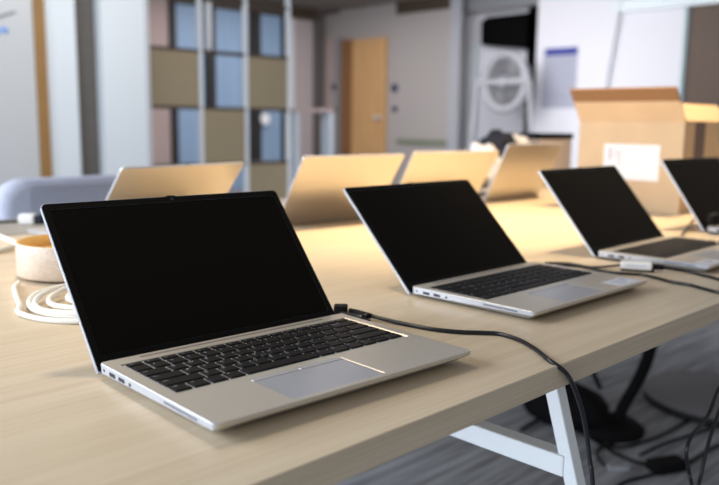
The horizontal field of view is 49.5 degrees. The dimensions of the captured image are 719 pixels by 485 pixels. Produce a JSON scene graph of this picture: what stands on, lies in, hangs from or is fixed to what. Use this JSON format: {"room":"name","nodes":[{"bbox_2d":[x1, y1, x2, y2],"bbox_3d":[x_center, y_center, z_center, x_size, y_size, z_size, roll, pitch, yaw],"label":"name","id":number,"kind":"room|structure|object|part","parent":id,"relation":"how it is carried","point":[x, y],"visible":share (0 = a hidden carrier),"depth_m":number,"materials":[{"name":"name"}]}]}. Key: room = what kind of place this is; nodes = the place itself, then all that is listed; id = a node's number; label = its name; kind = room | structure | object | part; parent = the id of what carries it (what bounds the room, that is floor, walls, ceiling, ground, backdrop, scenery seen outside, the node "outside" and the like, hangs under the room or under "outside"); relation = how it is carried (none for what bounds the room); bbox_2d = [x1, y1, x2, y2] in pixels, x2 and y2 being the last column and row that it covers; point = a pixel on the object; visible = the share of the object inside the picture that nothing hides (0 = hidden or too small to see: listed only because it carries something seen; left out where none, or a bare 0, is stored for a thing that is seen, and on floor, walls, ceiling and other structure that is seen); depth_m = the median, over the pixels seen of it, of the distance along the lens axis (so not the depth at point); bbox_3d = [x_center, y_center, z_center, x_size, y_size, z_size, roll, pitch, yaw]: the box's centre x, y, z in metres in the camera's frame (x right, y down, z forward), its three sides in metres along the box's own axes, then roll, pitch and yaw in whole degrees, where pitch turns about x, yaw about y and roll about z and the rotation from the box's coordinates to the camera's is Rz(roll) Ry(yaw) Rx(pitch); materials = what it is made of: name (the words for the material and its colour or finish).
{"room":"office","nodes":[
{"label":"office","id":0,"kind":"room"},
{"bbox_2d":[228,19,312,192],"bbox_3d":[-2.654,-1.679,8.997,5.938,2.480,0.120,-8,12,-44],"label":"wall","id":1,"kind":"structure","parent":0,"point":[303,29],"depth_m":10.71,"materials":[{"name":"grey paint"}]},
{"bbox_2d":[148,0,171,163],"bbox_3d":[-2.386,-1.697,9.133,0.353,2.480,0.059,-8,12,-44],"label":"trim","id":2,"kind":"structure","parent":1,"relation":"attached to","point":[157,9],"depth_m":9.13,"materials":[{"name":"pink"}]},
{"bbox_2d":[168,0,317,189],"bbox_3d":[-1.428,-1.824,10.025,2.276,2.480,0.115,-8,12,-44],"label":"window","id":3,"kind":"structure","parent":1,"relation":"in","point":[222,75],"depth_m":9.79,"materials":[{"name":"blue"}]},
{"bbox_3d":[-2.071,-1.743,9.459,0.531,2.278,0.025,-8,12,-44],"label":"pane","id":4,"kind":"part","parent":3,"relation":"part of","materials":[{"name":"blue glass"}]},
{"bbox_3d":[-1.649,-1.802,9.871,0.654,2.278,0.025,-8,12,-44],"label":"pane","id":5,"kind":"part","parent":3,"relation":"part of","materials":[{"name":"blue glass"}]},
{"bbox_3d":[-1.414,-2.981,9.845,2.276,0.137,0.115,-8,12,-44],"label":"head rail","id":6,"kind":"part","parent":3,"relation":"part of","materials":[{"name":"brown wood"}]},
{"bbox_2d":[261,113,269,124],"bbox_3d":[-1.229,-1.611,10.190,0.144,0.144,0.020,-8,12,-44],"label":"disc","id":7,"kind":"object","parent":3,"relation":"attached to","point":[265,118],"visible":1,"depth_m":10.18,"materials":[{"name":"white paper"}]},
{"bbox_3d":[-1.210,-1.863,10.300,0.580,2.278,0.025,-8,12,-44],"label":"pane","id":8,"kind":"part","parent":3,"relation":"part of","materials":[{"name":"blue glass"}]},
{"bbox_2d":[291,18,293,107],"bbox_3d":[-0.952,-1.898,10.541,0.148,2.480,0.049,-8,12,-44],"label":"trim","id":9,"kind":"structure","parent":1,"relation":"attached to","point":[292,19],"depth_m":10.47,"materials":[{"name":"white"}]},
{"bbox_2d":[313,11,324,155],"bbox_3d":[-0.568,-1.950,10.908,0.167,2.480,0.059,-8,12,-44],"label":"trim","id":10,"kind":"structure","parent":1,"relation":"attached to","point":[318,25],"depth_m":10.82,"materials":[{"name":"grey metal"}]},
{"bbox_2d":[254,0,409,11],"bbox_3d":[-0.895,-2.577,6.663,12.500,0.050,6.020,-8,12,-44],"label":"ceiling","id":11,"kind":"structure","parent":0,"point":[320,5],"depth_m":10.00,"materials":[{"name":"grey paint"}]},
{"bbox_2d":[459,6,528,150],"bbox_3d":[2.060,-1.659,9.233,0.100,2.480,2.725,-8,12,-44],"label":"wall","id":12,"kind":"structure","parent":0,"point":[488,119],"depth_m":9.65,"materials":[{"name":"white"}]},
{"bbox_2d":[465,45,479,150],"bbox_3d":[1.406,-1.476,9.772,0.080,1.938,0.123,-8,12,-44],"label":"trim","id":13,"kind":"structure","parent":12,"relation":"attached to","point":[473,50],"depth_m":9.67,"materials":[{"name":"white"}]},
{"bbox_2d":[481,11,537,49],"bbox_3d":[1.819,-2.446,9.152,0.200,0.428,0.838,-8,12,-44],"label":"wall screen","id":14,"kind":"object","parent":12,"relation":"attached to","point":[511,30],"visible":0.84,"depth_m":9.08,"materials":[{"name":"black"}]},
{"bbox_2d":[325,0,691,183],"bbox_3d":[1.330,-1.823,9.253,0.120,2.780,5.081,-8,12,-44],"label":"wall","id":15,"kind":"structure","parent":0,"point":[648,44],"depth_m":8.49,"materials":[{"name":"white"}]},
{"bbox_2d":[325,38,332,108],"bbox_3d":[-0.437,-1.778,10.961,0.029,2.127,0.144,-8,12,-44],"label":"trim","id":16,"kind":"structure","parent":15,"relation":"attached to","point":[328,41],"depth_m":10.85,"materials":[{"name":"grey"}]},
{"bbox_2d":[325,10,339,14],"bbox_3d":[-0.382,-3.156,10.708,0.029,0.031,0.301,-8,12,-44],"label":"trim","id":17,"kind":"structure","parent":15,"relation":"attached to","point":[335,11],"depth_m":10.68,"materials":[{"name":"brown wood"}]},
{"bbox_2d":[335,38,343,154],"bbox_3d":[-0.281,-1.747,10.812,0.019,2.114,0.130,-8,12,-44],"label":"trim","id":18,"kind":"structure","parent":15,"relation":"attached to","point":[338,40],"depth_m":10.77,"materials":[{"name":"grey metal"}]},
{"bbox_2d":[340,37,387,154],"bbox_3d":[0.037,-1.666,10.448,0.089,2.074,0.826,-8,12,-44],"label":"door","id":19,"kind":"structure","parent":15,"relation":"in","point":[364,62],"depth_m":10.38,"materials":[{"name":"brown wood"}]},
{"bbox_3d":[-0.167,-1.704,10.673,0.059,2.074,0.215,-8,12,-44],"label":"frame","id":20,"kind":"part","parent":19,"relation":"part of","materials":[{"name":"brown wood"}]},
{"bbox_2d":[391,84,397,91],"bbox_3d":[0.449,-1.985,10.031,0.020,0.110,0.110,-8,12,-44],"label":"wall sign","id":21,"kind":"object","parent":15,"relation":"attached to","point":[394,87],"visible":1,"depth_m":10.02,"materials":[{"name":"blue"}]},
{"bbox_2d":[396,139,446,144],"bbox_3d":[0.777,-1.262,9.791,0.030,0.056,0.826,-8,12,-44],"label":"trim","id":22,"kind":"structure","parent":15,"relation":"attached to","point":[405,141],"depth_m":9.77,"materials":[{"name":"grey metal"}]},
{"bbox_2d":[396,0,450,14],"bbox_3d":[0.781,-2.903,9.553,0.029,0.150,0.872,-8,12,-44],"label":"trim","id":23,"kind":"structure","parent":15,"relation":"attached to","point":[412,6],"depth_m":9.57,"materials":[{"name":"brown wood"}]},
{"bbox_2d":[446,0,463,150],"bbox_3d":[1.137,-1.693,9.376,0.050,2.480,0.159,-8,12,-44],"label":"trim","id":24,"kind":"structure","parent":15,"relation":"attached to","point":[457,6],"depth_m":9.30,"materials":[{"name":"grey"}]},
{"bbox_2d":[463,0,538,13],"bbox_3d":[1.633,-2.795,9.035,0.040,0.186,1.092,-8,12,-44],"label":"trim","id":25,"kind":"structure","parent":15,"relation":"attached to","point":[470,6],"depth_m":9.08,"materials":[{"name":"grey"}]},
{"bbox_2d":[541,47,577,107],"bbox_3d":[2.134,-1.757,8.347,0.007,0.631,0.412,-8,12,-44],"label":"poster","id":26,"kind":"object","parent":15,"relation":"attached to","point":[559,76],"visible":0.94,"depth_m":8.34,"materials":[{"name":"grey paper"}]},
{"bbox_2d":[614,0,718,12],"bbox_3d":[3.154,-2.245,7.188,0.050,0.110,1.718,-8,12,-44],"label":"trim","id":27,"kind":"structure","parent":15,"relation":"attached to","point":[627,5],"depth_m":7.49,"materials":[{"name":"white"}]},
{"bbox_2d":[679,6,688,102],"bbox_3d":[3.059,-1.188,7.476,0.010,2.109,0.032,-8,12,-44],"label":"trim","id":28,"kind":"structure","parent":15,"relation":"attached to","point":[686,8],"depth_m":7.38,"materials":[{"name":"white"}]},
{"bbox_2d":[334,320,718,484],"bbox_3d":[0.866,0.222,5.259,12.500,0.050,11.120,-8,12,-44],"label":"floor","id":29,"kind":"structure","parent":0,"point":[448,460],"depth_m":2.39,"materials":[{"name":"carpet"}]},
{"bbox_2d":[0,0,40,186],"bbox_3d":[-2.129,-0.940,4.428,0.581,2.430,0.049,-8,12,-44],"label":"whiteboard","id":30,"kind":"object","parent":29,"relation":"on","point":[19,131],"visible":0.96,"depth_m":4.55,"materials":[{"name":"grey"}]},
{"bbox_2d":[32,0,52,177],"bbox_3d":[-1.918,-1.073,4.652,0.063,2.630,0.120,-8,12,-44],"label":"trim","id":31,"kind":"structure","parent":29,"relation":"on","point":[38,9],"depth_m":4.63,"materials":[{"name":"brown wood"}]},
{"bbox_2d":[0,174,117,219],"bbox_3d":[-0.963,0.171,2.625,0.615,0.815,0.520,-8,12,-44],"label":"office chair","id":32,"kind":"object","parent":29,"relation":"on","point":[19,196],"visible":0.1,"depth_m":2.27,"materials":[{"name":"grey fabric"}]},
{"bbox_2d":[44,0,81,176],"bbox_3d":[-1.839,-1.088,4.757,0.187,2.630,0.120,-8,12,-44],"label":"wall panel","id":33,"kind":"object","parent":29,"relation":"on","point":[59,14],"depth_m":4.74,"materials":[{"name":"white"}]},
{"bbox_2d":[94,0,148,174],"bbox_3d":[-1.546,-1.129,5.043,0.308,2.630,0.120,-8,12,-44],"label":"wall panel","id":34,"kind":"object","parent":29,"relation":"on","point":[120,41],"depth_m":5.00,"materials":[{"name":"white"}]},
{"bbox_2d":[74,0,99,175],"bbox_3d":[-1.735,-1.109,4.900,0.177,2.630,0.020,-8,12,-44],"label":"trim","id":35,"kind":"structure","parent":34,"relation":"attached to","point":[84,9],"depth_m":4.93,"materials":[{"name":"grey metal"}]},
{"bbox_2d":[144,0,290,197],"bbox_3d":[-1.057,-0.961,5.951,1.290,2.030,0.106,-8,12,-44],"label":"shelf unit","id":36,"kind":"object","parent":29,"relation":"on","point":[174,74],"visible":0.6,"depth_m":5.95,"materials":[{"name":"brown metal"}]},
{"bbox_3d":[-1.483,-0.894,5.487,0.025,2.030,0.036,-8,12,-44],"label":"post","id":37,"kind":"part","parent":36,"relation":"part of","materials":[{"name":"silver metal"}]},
{"bbox_3d":[-1.325,-1.176,5.594,0.386,0.386,0.018,-8,12,-44],"label":"panel","id":38,"kind":"part","parent":36,"relation":"part of","materials":[{"name":"beige wood"}]},
{"bbox_3d":[-1.177,-0.936,5.786,0.025,2.030,0.036,-8,12,-44],"label":"post","id":39,"kind":"part","parent":36,"relation":"part of","materials":[{"name":"silver metal"}]},
{"bbox_3d":[-1.129,-1.690,5.808,0.040,0.545,0.036,-8,12,-44],"label":"post","id":40,"kind":"part","parent":36,"relation":"part of","materials":[{"name":"silver metal"}]},
{"bbox_3d":[-1.030,-0.808,5.950,0.368,0.396,0.018,-8,12,-44],"label":"panel","id":41,"kind":"part","parent":36,"relation":"part of","materials":[{"name":"beige wood"}]},
{"bbox_3d":[-0.884,-0.977,6.072,0.025,2.030,0.036,-8,12,-44],"label":"post","id":42,"kind":"part","parent":36,"relation":"part of","materials":[{"name":"silver metal"}]},
{"bbox_3d":[-0.728,-1.260,6.177,0.379,0.386,0.018,-8,12,-44],"label":"panel","id":43,"kind":"part","parent":36,"relation":"part of","materials":[{"name":"beige wood"}]},
{"bbox_3d":[-0.738,-0.437,6.304,0.379,0.391,0.018,-8,12,-44],"label":"panel","id":44,"kind":"part","parent":36,"relation":"part of","materials":[{"name":"beige wood"}]},
{"bbox_3d":[-0.582,-1.019,6.366,0.025,2.030,0.036,-8,12,-44],"label":"post","id":45,"kind":"part","parent":36,"relation":"part of","materials":[{"name":"silver metal"}]},
{"bbox_2d":[0,184,546,235],"bbox_3d":[-0.269,0.241,2.503,3.650,0.730,0.283,-8,12,-44],"label":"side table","id":46,"kind":"object","parent":29,"relation":"on","point":[14,228],"visible":0.03,"depth_m":1.87,"materials":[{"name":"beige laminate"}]},
{"bbox_2d":[0,214,43,223],"bbox_3d":[-0.860,-0.059,1.933,0.155,0.024,0.033,0,9,-5],"label":"charger","id":47,"kind":"object","parent":46,"relation":"on","point":[22,218],"visible":0.92,"depth_m":1.92,"materials":[{"name":"white plastic"}]},
{"bbox_3d":[-0.888,-0.052,1.940,0.100,0.009,0.016,0,9,-5],"label":"cord","id":48,"kind":"part","parent":47,"relation":"part of","materials":[{"name":"white plastic"}]},
{"bbox_2d":[470,129,528,188],"bbox_3d":[0.546,-0.348,3.213,0.380,0.235,0.202,-8,12,-44],"label":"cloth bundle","id":49,"kind":"object","parent":46,"relation":"on","point":[496,139],"visible":0.24,"depth_m":3.17,"materials":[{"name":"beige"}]},
{"bbox_2d":[512,133,573,183],"bbox_3d":[0.794,-0.379,3.492,0.270,0.218,0.200,-8,12,-44],"label":"box","id":50,"kind":"object","parent":46,"relation":"on","point":[563,160],"visible":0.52,"depth_m":3.44,"materials":[{"name":"beige cardboard"}]},
{"bbox_3d":[0.795,-0.476,3.477,0.270,0.022,0.200,-8,12,-44],"label":"lid","id":51,"kind":"part","parent":50,"relation":"part of","materials":[{"name":"black"}]},
{"bbox_2d":[284,108,333,184],"bbox_3d":[-0.428,-0.586,6.643,0.451,1.093,0.130,-8,12,-44],"label":"metal rack","id":52,"kind":"object","parent":29,"relation":"on","point":[327,115],"visible":0.39,"depth_m":6.50,"materials":[{"name":"grey metal"}]},
{"bbox_3d":[-0.577,-0.558,6.548,0.044,1.063,0.040,-8,12,-44],"label":"post","id":53,"kind":"part","parent":52,"relation":"part of","materials":[{"name":"grey metal"}]},
{"bbox_3d":[-0.528,-0.550,6.499,0.044,1.063,0.040,-8,12,-44],"label":"post","id":54,"kind":"part","parent":52,"relation":"part of","materials":[{"name":"grey metal"}]},
{"bbox_3d":[-0.422,-1.111,6.561,0.449,0.030,0.130,-8,12,-44],"label":"frame","id":55,"kind":"part","parent":52,"relation":"part of","materials":[{"name":"grey metal"}]},
{"bbox_3d":[-0.307,-0.596,6.811,0.044,1.063,0.040,-8,12,-44],"label":"post","id":56,"kind":"part","parent":52,"relation":"part of","materials":[{"name":"grey metal"}]},
{"bbox_3d":[-0.258,-0.588,6.762,0.044,1.063,0.040,-8,12,-44],"label":"post","id":57,"kind":"part","parent":52,"relation":"part of","materials":[{"name":"grey metal"}]},
{"bbox_2d":[0,187,718,484],"bbox_3d":[0.296,0.341,1.903,3.700,0.730,1.629,-8,12,-44],"label":"conference table","id":58,"kind":"object","parent":29,"relation":"on","point":[63,422],"visible":0.34,"depth_m":0.82,"materials":[{"name":"brown wood"}]},
{"bbox_2d":[0,234,16,252],"bbox_3d":[-0.774,-0.012,1.672,0.091,0.010,0.418,-4,10,-27],"label":"cable","id":59,"kind":"object","parent":58,"relation":"on","point":[2,237],"visible":0.8,"depth_m":1.59,"materials":[{"name":"white plastic"}]},
{"bbox_3d":[-0.699,0.014,1.510,0.020,0.010,0.089,4,9,21],"label":"cord","id":60,"kind":"part","parent":59,"relation":"part of","materials":[{"name":"white plastic"}]},
{"bbox_3d":[-0.788,-0.016,1.698,0.011,0.010,0.366,-7,11,-39],"label":"cord","id":61,"kind":"part","parent":59,"relation":"part of","materials":[{"name":"white plastic"}]},
{"bbox_2d":[15,234,64,282],"bbox_3d":[-0.478,0.023,1.317,0.186,0.058,0.186,-8,12,-44],"label":"tape roll","id":62,"kind":"object","parent":58,"relation":"on","point":[36,260],"visible":0.38,"depth_m":1.23,"materials":[{"name":"beige paper"}]},
{"bbox_2d":[12,280,78,323],"bbox_3d":[-0.348,0.071,1.126,0.317,0.027,0.272,-2,9,-15],"label":"coiled cable","id":63,"kind":"object","parent":58,"relation":"on","point":[66,315],"visible":0.23,"depth_m":1.03,"materials":[{"name":"white plastic"}]},
{"bbox_2d":[27,162,243,234],"bbox_3d":[-0.497,-0.098,1.734,0.358,0.169,0.323,7,11,37],"label":"laptop","id":64,"kind":"object","parent":58,"relation":"on","point":[207,178],"visible":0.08,"depth_m":1.62,"materials":[{"name":"metal"}]},
{"bbox_3d":[-0.409,-0.086,1.667,0.323,0.212,0.005,-11,53,-52],"label":"lid","id":65,"kind":"part","parent":64,"relation":"part of","materials":[{"name":"metal"}]},
{"bbox_2d":[40,190,470,430],"bbox_3d":[-0.118,0.045,0.858,0.323,0.166,0.362,-7,12,-42],"label":"laptop","id":66,"kind":"object","parent":58,"relation":"on","point":[213,309],"visible":1,"depth_m":0.87,"materials":[{"name":"metal"}]},
{"bbox_3d":[-0.192,0.031,0.939,0.323,0.212,0.005,-7,-29,-42],"label":"lid","id":67,"kind":"part","parent":66,"relation":"part of","materials":[{"name":"black glass"}]},
{"bbox_2d":[283,154,403,224],"bbox_3d":[-0.117,-0.148,2.055,0.323,0.180,0.344,-7,11,-40],"label":"laptop","id":68,"kind":"object","parent":58,"relation":"on","point":[316,194],"visible":0.62,"depth_m":1.95,"materials":[{"name":"gold"}]},
{"bbox_2d":[399,150,498,192],"bbox_3d":[0.191,-0.200,2.412,0.323,0.180,0.344,-5,11,-33],"label":"laptop","id":69,"kind":"object","parent":58,"relation":"on","point":[423,166],"visible":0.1,"depth_m":2.28,"materials":[{"name":"beige"}]},
{"bbox_2d":[334,304,594,484],"bbox_3d":[0.197,0.466,1.100,0.376,0.764,0.370,-8,12,-44],"label":"charging cable","id":70,"kind":"object","parent":58,"relation":"on","point":[338,308],"visible":0.9,"depth_m":0.96,"materials":[{"name":"black plastic"}]},
{"bbox_2d":[343,179,647,317],"bbox_3d":[0.216,-0.007,1.251,0.323,0.155,0.371,-8,12,-44],"label":"laptop","id":71,"kind":"object","parent":58,"relation":"on","point":[440,239],"visible":1,"depth_m":1.27,"materials":[{"name":"black"}]},
{"bbox_3d":[0.139,-0.020,1.328,0.323,0.212,0.005,-8,-33,-44],"label":"lid","id":72,"kind":"part","parent":71,"relation":"part of","materials":[{"name":"metal"}]},
{"bbox_2d":[478,143,561,202],"bbox_3d":[0.474,-0.250,2.706,0.323,0.195,0.319,-8,12,-44],"label":"laptop","id":73,"kind":"object","parent":58,"relation":"on","point":[516,176],"visible":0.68,"depth_m":2.61,"materials":[{"name":"beige"}]},
{"bbox_3d":[0.306,0.503,0.946,0.020,0.702,0.233,-8,12,-44],"label":"leg","id":74,"kind":"part","parent":58,"relation":"part of","materials":[{"name":"white metal"}]},
{"bbox_2d":[539,165,718,270],"bbox_3d":[0.605,-0.062,1.598,0.323,0.167,0.360,-8,12,-44],"label":"laptop","id":75,"kind":"object","parent":58,"relation":"on","point":[604,211],"visible":1,"depth_m":1.62,"materials":[{"name":"black"}]},
{"bbox_3d":[0.527,-0.075,1.675,0.323,0.212,0.005,-8,-28,-44],"label":"lid","id":76,"kind":"part","parent":75,"relation":"part of","materials":[{"name":"metal"}]},
{"bbox_2d":[545,260,718,484],"bbox_3d":[0.555,0.445,1.380,0.306,0.803,0.413,-3,9,-20],"label":"cable","id":77,"kind":"object","parent":58,"relation":"on","point":[625,265],"visible":0.88,"depth_m":1.39,"materials":[{"name":"black plastic"}]},
{"bbox_3d":[0.410,0.040,1.437,0.136,0.010,0.022,5,10,25],"label":"cord","id":78,"kind":"part","parent":77,"relation":"part of","materials":[{"name":"black plastic"}]},
{"bbox_3d":[0.501,0.049,1.408,0.057,0.004,0.027,4,9,18],"label":"foot plate","id":79,"kind":"part","parent":77,"relation":"part of","materials":[{"name":"black"}]},
{"bbox_3d":[0.581,0.459,1.311,0.136,0.797,0.380,2,9,10],"label":"cord","id":80,"kind":"part","parent":77,"relation":"part of","materials":[{"name":"black plastic"}]},
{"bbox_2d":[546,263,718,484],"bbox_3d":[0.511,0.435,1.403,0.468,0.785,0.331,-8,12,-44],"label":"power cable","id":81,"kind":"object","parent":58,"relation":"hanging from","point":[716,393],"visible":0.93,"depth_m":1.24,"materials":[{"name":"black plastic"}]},
{"bbox_2d":[570,86,718,213],"bbox_3d":[0.946,-0.301,2.512,0.488,0.368,0.341,-8,12,-44],"label":"cardboard box","id":82,"kind":"object","parent":58,"relation":"on","point":[630,129],"visible":0.86,"depth_m":2.36,"materials":[{"name":"brown cardboard"}]},
{"bbox_2d":[660,157,718,232],"bbox_3d":[0.995,-0.118,1.964,0.323,0.175,0.351,-7,12,-41],"label":"laptop","id":83,"kind":"object","parent":58,"relation":"on","point":[696,180],"visible":1,"depth_m":2.00,"materials":[{"name":"black"}]},
{"bbox_2d":[680,213,718,236],"bbox_3d":[0.833,-0.047,1.894,0.084,0.053,0.405,5,10,27],"label":"cable","id":84,"kind":"object","parent":58,"relation":"on","point":[713,218],"visible":0.71,"depth_m":1.88,"materials":[{"name":"black plastic"}]},
{"bbox_3d":[0.825,-0.038,1.900,0.065,0.034,0.405,5,10,27],"label":"cord","id":85,"kind":"part","parent":84,"relation":"part of","materials":[{"name":"white plastic"}]},
{"bbox_2d":[468,50,533,150],"bbox_3d":[1.544,-1.193,8.498,0.450,1.771,1.120,-6,11,-36],"label":"floor fan","id":86,"kind":"object","parent":29,"relation":"on","point":[506,83],"visible":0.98,"depth_m":8.41,"materials":[{"name":"grey"}]},
{"bbox_3d":[1.262,-1.091,8.870,0.059,1.416,0.199,-6,11,-36],"label":"leg","id":87,"kind":"part","parent":86,"relation":"part of","materials":[{"name":"grey"}]},
{"bbox_3d":[1.536,-1.615,8.543,0.009,0.199,0.153,-5,10,-31],"label":"blade","id":88,"kind":"part","parent":86,"relation":"part of","materials":[{"name":"grey"}]},
{"bbox_2d":[488,58,521,105],"bbox_3d":[1.571,-1.733,8.429,0.024,0.508,0.508,-6,11,-36],"label":"grille","id":89,"kind":"object","parent":86,"relation":"attached to","point":[515,63],"depth_m":8.43,"materials":[{"name":"grey metal"}]},
{"bbox_3d":[1.653,-1.856,8.350,0.009,0.199,0.153,-7,12,-42],"label":"blade","id":90,"kind":"part","parent":86,"relation":"part of","materials":[{"name":"grey plastic"}]},
{"bbox_3d":[1.799,-0.975,8.157,0.059,1.416,0.199,-6,11,-36],"label":"leg","id":91,"kind":"part","parent":86,"relation":"part of","materials":[{"name":"grey"}]},
{"bbox_2d":[523,5,537,132],"bbox_3d":[1.997,-1.620,8.973,0.040,2.480,0.206,-8,12,-44],"label":"trim","id":92,"kind":"structure","parent":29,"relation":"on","point":[531,53],"depth_m":8.91,"materials":[{"name":"black"}]},
{"bbox_2d":[523,373,609,430],"bbox_3d":[0.685,0.493,2.605,0.216,0.222,0.323,-8,12,-44],"label":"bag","id":93,"kind":"object","parent":29,"relation":"on","point":[596,409],"visible":0.47,"depth_m":2.52,"materials":[{"name":"black fabric"}]},
{"bbox_3d":[0.713,0.423,2.659,0.254,0.099,0.057,8,11,38],"label":"handle","id":94,"kind":"part","parent":93,"relation":"part of","materials":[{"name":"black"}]},
{"bbox_2d":[519,419,645,465],"bbox_3d":[0.727,0.625,2.450,0.168,0.010,0.443,-8,12,-44],"label":"cable","id":95,"kind":"object","parent":29,"relation":"on","point":[535,420],"visible":0.66,"depth_m":2.40,"materials":[{"name":"black plastic"}]},
{"bbox_2d":[596,441,617,467],"bbox_3d":[0.797,0.627,2.453,0.062,0.008,0.408,6,10,29],"label":"cable","id":96,"kind":"object","parent":29,"relation":"on","point":[615,442],"visible":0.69,"depth_m":2.36,"materials":[{"name":"black plastic"}]},
{"bbox_2d":[604,0,622,87],"bbox_3d":[2.478,-1.389,7.981,0.028,2.342,0.364,-8,12,-44],"label":"leaning pole","id":97,"kind":"object","parent":29,"relation":"on","point":[619,12],"visible":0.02,"depth_m":7.82,"materials":[{"name":"white"}]},
{"bbox_2d":[577,346,657,443],"bbox_3d":[0.821,0.267,2.506,0.226,0.703,0.226,1,9,0],"label":"chair base","id":98,"kind":"object","parent":29,"relation":"on","point":[622,428],"visible":0.58,"depth_m":2.47,"materials":[{"name":"black plastic"}]},
{"bbox_2d":[606,463,629,471],"bbox_3d":[0.749,0.652,2.262,0.062,0.016,0.028,1,9,1],"label":"plug","id":99,"kind":"object","parent":29,"relation":"on","point":[616,467],"visible":1,"depth_m":2.25,"materials":[{"name":"grey plastic"}]},
{"bbox_2d":[616,472,655,484],"bbox_3d":[0.717,0.672,2.145,0.307,0.010,0.032,-6,11,-38],"label":"cable","id":100,"kind":"object","parent":29,"relation":"on","point":[654,473],"visible":1,"depth_m":2.19,"materials":[{"name":"black plastic"}]},
{"bbox_2d":[596,419,690,448],"bbox_3d":[1.075,0.599,2.648,0.691,0.010,0.423,0,9,-7],"label":"cable","id":101,"kind":"object","parent":29,"relation":"on","point":[688,420],"visible":0.59,"depth_m":2.46,"materials":[{"name":"black plastic"}]},
{"bbox_2d":[646,454,689,475],"bbox_3d":[0.903,0.644,2.268,0.130,0.032,0.060,-2,9,-20],"label":"power adapter","id":102,"kind":"object","parent":29,"relation":"on","point":[667,464],"visible":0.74,"depth_m":2.24,"materials":[{"name":"black plastic"}]},
{"bbox_2d":[639,426,710,456],"bbox_3d":[1.079,0.618,2.525,0.576,0.010,0.020,-6,11,-35],"label":"cable","id":103,"kind":"object","parent":29,"relation":"on","point":[709,427],"visible":0.9,"depth_m":2.46,"materials":[{"name":"black plastic"}]},
{"bbox_2d":[642,371,718,426],"bbox_3d":[1.307,0.563,2.815,0.544,0.035,0.544,-8,12,-44],"label":"round plate","id":104,"kind":"object","parent":29,"relation":"on","point":[686,395],"visible":0.93,"depth_m":2.82,"materials":[{"name":"grey"}]},
{"bbox_2d":[690,444,718,463],"bbox_3d":[1.064,0.640,2.381,0.348,0.010,0.028,-6,11,-37],"label":"cable","id":105,"kind":"object","parent":29,"relation":"on","point":[698,456],"visible":0.49,"depth_m":2.36,"materials":[{"name":"black plastic"}]},
{"bbox_3d":[5.304,-1.160,5.278,0.120,2.780,4.239,-8,12,-44],"label":"wall","id":106,"kind":"structure","parent":0,"visible":0},
{"bbox_2d":[685,4,718,122],"bbox_3d":[3.463,-1.315,7.120,0.050,2.480,0.970,-8,12,-44],"label":"door","id":107,"kind":"structure","parent":106,"relation":"in","point":[702,83],"depth_m":7.28,"materials":[{"name":"wood"}]}
]}

